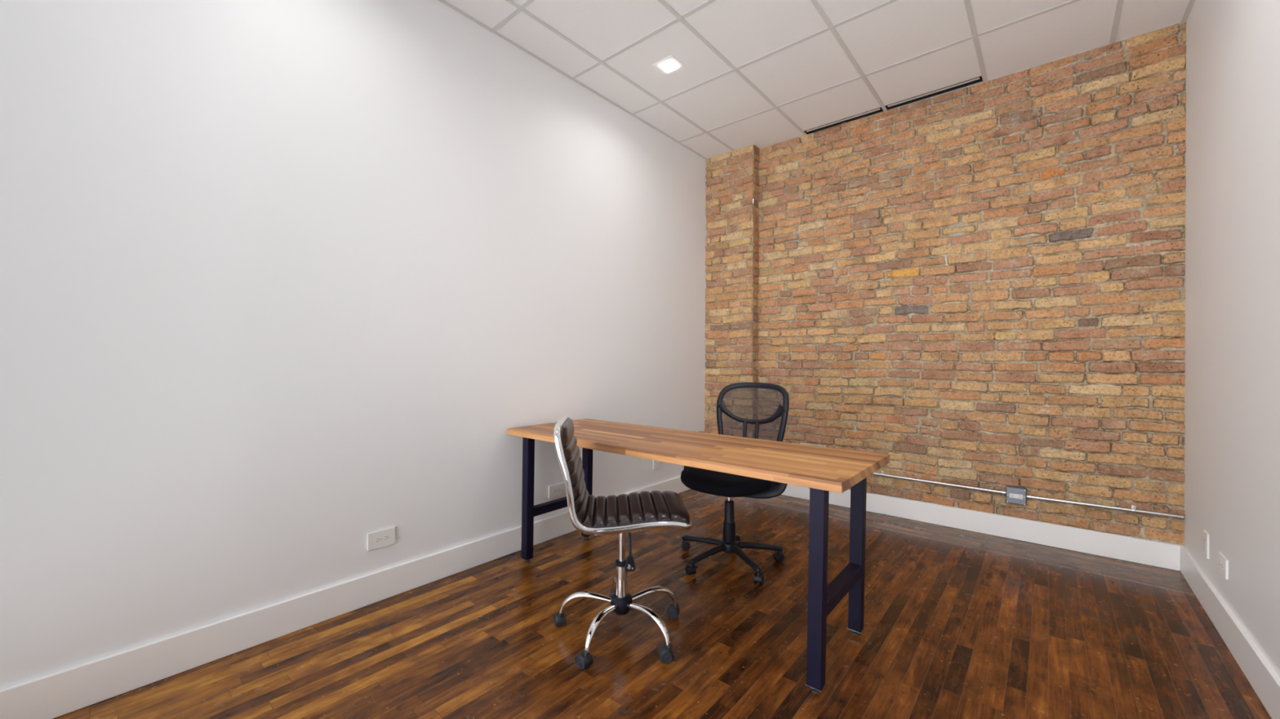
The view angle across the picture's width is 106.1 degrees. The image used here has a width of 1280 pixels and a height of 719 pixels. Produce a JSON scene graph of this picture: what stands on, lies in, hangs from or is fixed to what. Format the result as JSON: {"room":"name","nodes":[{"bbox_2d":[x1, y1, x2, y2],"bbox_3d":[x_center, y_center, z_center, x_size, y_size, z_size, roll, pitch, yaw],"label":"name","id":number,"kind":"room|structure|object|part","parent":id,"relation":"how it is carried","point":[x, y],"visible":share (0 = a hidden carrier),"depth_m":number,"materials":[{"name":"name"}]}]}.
{"room":"private office","nodes":[
{"label":"private office","id":0,"kind":"room"},
{"bbox_2d":[0,0,706,689],"bbox_3d":[-0.792,-0.466,2.947,0.140,3.236,4.941,0,0,40],"label":"wall","id":1,"kind":"structure","parent":0,"point":[284,285],"depth_m":2.04,"materials":[{"name":"paint"}]},
{"bbox_2d":[0,475,689,718],"bbox_3d":[-0.818,1.082,2.800,0.018,0.139,4.412,0,0,40],"label":"baseboard","id":2,"kind":"structure","parent":1,"relation":"attached to","point":[51,696],"depth_m":1.90,"materials":[{"name":"paint"}]},
{"bbox_2d":[367,527,395,551],"bbox_3d":[-1.238,0.859,2.305,0.009,0.081,0.124,0,0,40],"label":"wall outlet","id":3,"kind":"object","parent":1,"relation":"attached to","point":[386,537],"visible":1,"depth_m":2.30,"materials":[{"name":"white plastic"}]},
{"bbox_2d":[374,537,380,543],"bbox_3d":[-1.248,0.859,2.288,0.001,0.027,0.027,0,0,40],"label":"receptacle","id":4,"kind":"object","parent":3,"relation":"attached to","point":[377,540],"depth_m":2.29,"materials":[{"name":"white plastic"}]},
{"bbox_2d":[383,534,389,541],"bbox_3d":[-1.222,0.859,2.318,0.001,0.027,0.027,0,0,40],"label":"receptacle","id":5,"kind":"object","parent":3,"relation":"attached to","point":[386,537],"depth_m":2.32,"materials":[{"name":"white plastic"}]},
{"bbox_2d":[548,482,564,498],"bbox_3d":[-0.544,0.853,3.131,0.009,0.081,0.124,0,0,40],"label":"wall outlet","id":6,"kind":"object","parent":1,"relation":"attached to","point":[557,490],"visible":1,"depth_m":3.13,"materials":[{"name":"white plastic"}]},
{"bbox_2d":[653,460,662,469],"bbox_3d":[0.150,0.854,3.957,0.009,0.081,0.124,0,0,40],"label":"wall outlet","id":7,"kind":"object","parent":1,"relation":"attached to","point":[656,464],"visible":0.86,"depth_m":3.94,"materials":[{"name":"white plastic"}]},
{"bbox_2d":[439,0,1195,159],"bbox_3d":[0.380,-1.877,1.894,3.027,0.004,4.565,0,0,40],"label":"trim","id":8,"kind":"structure","parent":1,"relation":"attached to","point":[1191,2],"depth_m":2.97,"materials":[{"name":"white metal"}]},
{"bbox_2d":[53,488,1271,718],"bbox_3d":[0.406,1.197,1.948,3.600,0.080,5.100,0,0,40],"label":"floor","id":9,"kind":"structure","parent":0,"point":[959,624],"depth_m":1.94,"materials":[{"name":"brown wood"}]},
{"bbox_2d":[553,415,692,670],"bbox_3d":[-0.091,0.703,2.062,0.567,0.902,0.566,0,0,-3],"label":"office chair","id":10,"kind":"object","parent":9,"relation":"on","point":[589,514],"visible":1,"depth_m":1.92,"materials":[{"name":"black leather"}]},
{"bbox_2d":[553,609,566,626],"bbox_3d":[-0.349,1.114,2.089,0.041,0.060,0.056,0,0,-27],"label":"caster","id":11,"kind":"object","parent":10,"relation":"attached to","point":[559,619],"depth_m":2.07,"materials":[{"name":"black plastic"}]},
{"bbox_2d":[574,649,592,668],"bbox_3d":[-0.211,1.114,1.805,0.056,0.060,0.041,0,0,37],"label":"caster","id":12,"kind":"object","parent":10,"relation":"attached to","point":[584,660],"depth_m":1.79,"materials":[{"name":"black plastic"}]},
{"bbox_3d":[-0.227,1.045,2.060,0.245,0.099,0.032,0,0,9],"label":"leg","id":13,"kind":"part","parent":10,"relation":"part of","materials":[{"name":"silver metal"}]},
{"bbox_3d":[-0.147,1.046,1.901,0.032,0.099,0.245,0,0,27],"label":"leg","id":14,"kind":"part","parent":10,"relation":"part of","materials":[{"name":"silver metal"}]},
{"bbox_2d":[609,588,615,597],"bbox_3d":[-0.114,1.115,2.311,0.041,0.060,0.056,0,0,28],"label":"caster","id":15,"kind":"object","parent":10,"relation":"attached to","point":[613,591],"depth_m":2.29,"materials":[{"name":"black plastic"}]},
{"bbox_3d":[-0.101,1.046,2.185,0.032,0.099,0.245,0,0,-9],"label":"leg","id":16,"kind":"part","parent":10,"relation":"part of","materials":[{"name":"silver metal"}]},
{"bbox_3d":[-0.042,0.751,1.978,0.015,0.119,0.036,0,0,-3],"label":"height lever","id":17,"kind":"part","parent":10,"relation":"part of","materials":[{"name":"black plastic"}]},
{"bbox_3d":[0.028,1.046,1.929,0.032,0.099,0.245,0,0,-45],"label":"leg","id":18,"kind":"part","parent":10,"relation":"part of","materials":[{"name":"silver metal"}]},
{"bbox_3d":[0.057,1.047,2.104,0.245,0.099,0.032,0,0,-27],"label":"leg","id":19,"kind":"part","parent":10,"relation":"part of","materials":[{"name":"silver metal"}]},
{"bbox_2d":[657,642,673,661],"bbox_3d":[0.098,1.116,1.844,0.056,0.060,0.041,0,0,-6],"label":"caster","id":20,"kind":"object","parent":10,"relation":"attached to","point":[664,652],"depth_m":1.83,"materials":[{"name":"black plastic"}]},
{"bbox_2d":[666,601,679,616],"bbox_3d":[0.149,1.116,2.158,0.056,0.060,0.041,0,0,8],"label":"caster","id":21,"kind":"object","parent":10,"relation":"attached to","point":[673,610],"depth_m":2.14,"materials":[{"name":"black plastic"}]},
{"bbox_2d":[506,418,889,694],"bbox_3d":[0.148,0.781,2.441,1.890,0.750,0.635,0,0,40],"label":"desk","id":22,"kind":"object","parent":9,"relation":"on","point":[823,470],"visible":0.99,"depth_m":2.01,"materials":[{"name":"brown wood"}]},
{"bbox_3d":[-0.637,0.785,2.736,0.061,0.687,0.047,0,0,40],"label":"leg","id":23,"kind":"part","parent":22,"relation":"part of","materials":[{"name":"black metal"}]},
{"bbox_3d":[-0.339,0.787,3.089,0.061,0.687,0.047,0,0,40],"label":"leg","id":24,"kind":"part","parent":22,"relation":"part of","materials":[{"name":"black metal"}]},
{"bbox_3d":[0.618,0.790,1.675,0.061,0.687,0.047,0,0,40],"label":"leg","id":25,"kind":"part","parent":22,"relation":"part of","materials":[{"name":"black metal"}]},
{"bbox_3d":[0.916,0.792,2.028,0.061,0.687,0.047,0,0,40],"label":"leg","id":26,"kind":"part","parent":22,"relation":"part of","materials":[{"name":"black metal"}]},
{"bbox_2d":[680,382,792,584],"bbox_3d":[0.552,0.651,2.802,0.631,1.014,0.652,0,0,9],"label":"chair","id":27,"kind":"object","parent":9,"relation":"on","point":[729,486],"visible":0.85,"depth_m":2.75,"materials":[{"name":"black plastic"}]},
{"bbox_2d":[681,540,690,546],"bbox_3d":[0.278,1.120,2.925,0.054,0.055,0.041,0,0,6],"label":"caster","id":28,"kind":"object","parent":27,"relation":"attached to","point":[685,543],"depth_m":2.91,"materials":[{"name":"black plastic"}]},
{"bbox_2d":[684,564,696,575],"bbox_3d":[0.272,1.120,2.590,0.041,0.055,0.054,0,0,-22],"label":"caster","id":29,"kind":"object","parent":27,"relation":"attached to","point":[690,569],"depth_m":2.57,"materials":[{"name":"black plastic"}]},
{"bbox_3d":[0.368,1.072,2.858,0.270,0.057,0.047,0,0,35],"label":"leg","id":30,"kind":"part","parent":27,"relation":"part of","materials":[{"name":"black plastic"}]},
{"bbox_3d":[0.374,1.072,2.652,0.270,0.057,0.047,0,0,-38],"label":"leg","id":31,"kind":"part","parent":27,"relation":"part of","materials":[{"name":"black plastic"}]},
{"bbox_3d":[0.499,0.683,2.743,0.504,0.097,0.470,0,0,39],"label":"seat","id":32,"kind":"part","parent":27,"relation":"part of","materials":[{"name":"black fabric"}]},
{"bbox_3d":[0.571,1.073,2.596,0.047,0.057,0.270,0,0,-20],"label":"leg","id":33,"kind":"part","parent":27,"relation":"part of","materials":[{"name":"black plastic"}]},
{"bbox_3d":[0.699,0.368,2.984,0.444,0.411,0.110,0,0,39],"label":"backrest","id":34,"kind":"part","parent":27,"relation":"part of","materials":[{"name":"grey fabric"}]},
{"bbox_3d":[0.701,0.368,2.987,0.482,0.448,0.132,0,0,39],"label":"backrest frame","id":35,"kind":"part","parent":27,"relation":"part of","materials":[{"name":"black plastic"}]},
{"bbox_2d":[754,572,763,583],"bbox_3d":[0.615,1.122,2.492,0.041,0.055,0.054,0,0,20],"label":"caster","id":36,"kind":"object","parent":27,"relation":"attached to","point":[758,577],"depth_m":2.47,"materials":[{"name":"black plastic"}]},
{"bbox_3d":[0.685,1.073,2.763,0.270,0.057,0.047,0,0,-1],"label":"leg","id":37,"kind":"part","parent":27,"relation":"part of","materials":[{"name":"black plastic"}]},
{"bbox_2d":[773,551,784,559],"bbox_3d":[0.796,1.123,2.763,0.054,0.055,0.041,0,0,-25],"label":"caster","id":38,"kind":"object","parent":27,"relation":"attached to","point":[777,555],"depth_m":2.75,"materials":[{"name":"black plastic"}]},
{"bbox_2d":[444,0,1189,158],"bbox_3d":[0.372,-1.887,1.871,3.102,0.015,4.713,0,0,40],"label":"ceiling","id":39,"kind":"structure","parent":0,"point":[743,32],"depth_m":2.87,"materials":[{"name":"tile"}]},
{"bbox_2d":[652,54,685,75],"bbox_3d":[0.186,-1.875,3.076,0.156,0.008,0.156,0,0,40],"label":"recessed light","id":40,"kind":"object","parent":39,"relation":"in","point":[668,65],"visible":1,"depth_m":3.06,"materials":[{"name":"plastic"}]},
{"bbox_2d":[658,59,679,72],"bbox_3d":[0.186,-1.874,3.076,0.094,0.006,0.094,0,0,40],"label":"diffuser","id":41,"kind":"object","parent":40,"relation":"attached to","point":[666,65],"depth_m":3.07,"materials":[{"name":"white plastic"}]},
{"bbox_2d":[491,0,1124,151],"bbox_3d":[0.380,-1.892,1.892,3.024,0.034,4.562,0,0,40],"label":"ceiling grid","id":42,"kind":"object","parent":39,"relation":"attached to","point":[975,36],"depth_m":2.88,"materials":[{"name":"white metal"}]},
{"bbox_2d":[804,106,884,134],"bbox_3d":[1.593,-1.899,3.789,0.586,0.057,0.088,0,0,40],"label":"ceiling vent","id":43,"kind":"object","parent":39,"relation":"in","point":[878,110],"visible":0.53,"depth_m":3.78,"materials":[{"name":"black metal"}]},
{"bbox_2d":[884,75,982,111],"bbox_3d":[2.058,-1.897,3.394,0.586,0.057,0.088,0,0,40],"label":"ceiling vent","id":44,"kind":"object","parent":39,"relation":"in","point":[979,79],"visible":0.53,"depth_m":3.39,"materials":[{"name":"black metal"}]},
{"bbox_2d":[704,22,1186,546],"bbox_3d":[1.812,-0.374,3.593,3.100,3.076,0.182,0,0,40],"label":"wall","id":45,"kind":"structure","parent":0,"point":[981,285],"depth_m":3.22,"materials":[{"name":"brick"}]},
{"bbox_2d":[871,471,1001,493],"bbox_3d":[1.749,0.857,3.676,1.664,0.039,0.034,0,0,40],"label":"conduit","id":46,"kind":"object","parent":45,"relation":"attached to","point":[882,473],"visible":0.65,"depth_m":3.38,"materials":[{"name":"silver metal"}]},
{"bbox_2d":[781,484,1183,571],"bbox_3d":[2.025,1.094,3.464,2.538,0.139,0.025,0,0,40],"label":"baseboard","id":47,"kind":"structure","parent":45,"relation":"attached to","point":[1138,550],"depth_m":3.09,"materials":[{"name":"paint"}]},
{"bbox_2d":[1001,485,1031,505],"bbox_3d":[2.426,0.876,3.102,0.149,0.104,0.058,0,0,40],"label":"junction box","id":48,"kind":"object","parent":45,"relation":"attached to","point":[1014,495],"visible":1,"depth_m":3.08,"materials":[{"name":"grey metal"}]},
{"bbox_2d":[1008,493,1022,499],"bbox_3d":[2.409,0.876,3.082,0.068,0.027,0.004,0,0,40],"label":"receptacle","id":49,"kind":"object","parent":48,"relation":"attached to","point":[1011,495],"depth_m":3.08,"materials":[{"name":"white plastic"}]},
{"bbox_2d":[1031,495,1183,519],"bbox_3d":[2.731,0.863,2.860,0.669,0.043,0.036,0,0,40],"label":"conduit","id":50,"kind":"object","parent":45,"relation":"attached to","point":[1133,509],"visible":1,"depth_m":2.81,"materials":[{"name":"silver metal"}]},
{"bbox_2d":[1183,0,1279,677],"bbox_3d":[1.609,-0.456,0.905,0.146,3.236,4.940,0,0,40],"label":"wall","id":51,"kind":"structure","parent":0,"point":[1232,458],"depth_m":1.93,"materials":[{"name":"paint"}]},
{"bbox_2d":[1203,529,1209,559],"bbox_3d":[2.670,0.873,2.270,0.009,0.117,0.075,0,0,40],"label":"wall outlet","id":52,"kind":"object","parent":51,"relation":"attached to","point":[1206,535],"visible":1,"depth_m":2.25,"materials":[{"name":"white plastic"}]},
{"bbox_2d":[1217,551,1228,579],"bbox_3d":[2.481,0.876,2.048,0.009,0.081,0.124,0,0,40],"label":"wall outlet","id":53,"kind":"object","parent":51,"relation":"attached to","point":[1223,563],"visible":1,"depth_m":2.03,"materials":[{"name":"white plastic"}]},
{"bbox_2d":[1180,546,1279,718],"bbox_3d":[1.508,1.091,0.916,0.018,0.139,4.557,0,0,40],"label":"baseboard","id":54,"kind":"structure","parent":51,"relation":"attached to","point":[1263,678],"depth_m":1.85,"materials":[{"name":"paint"}]}
]}

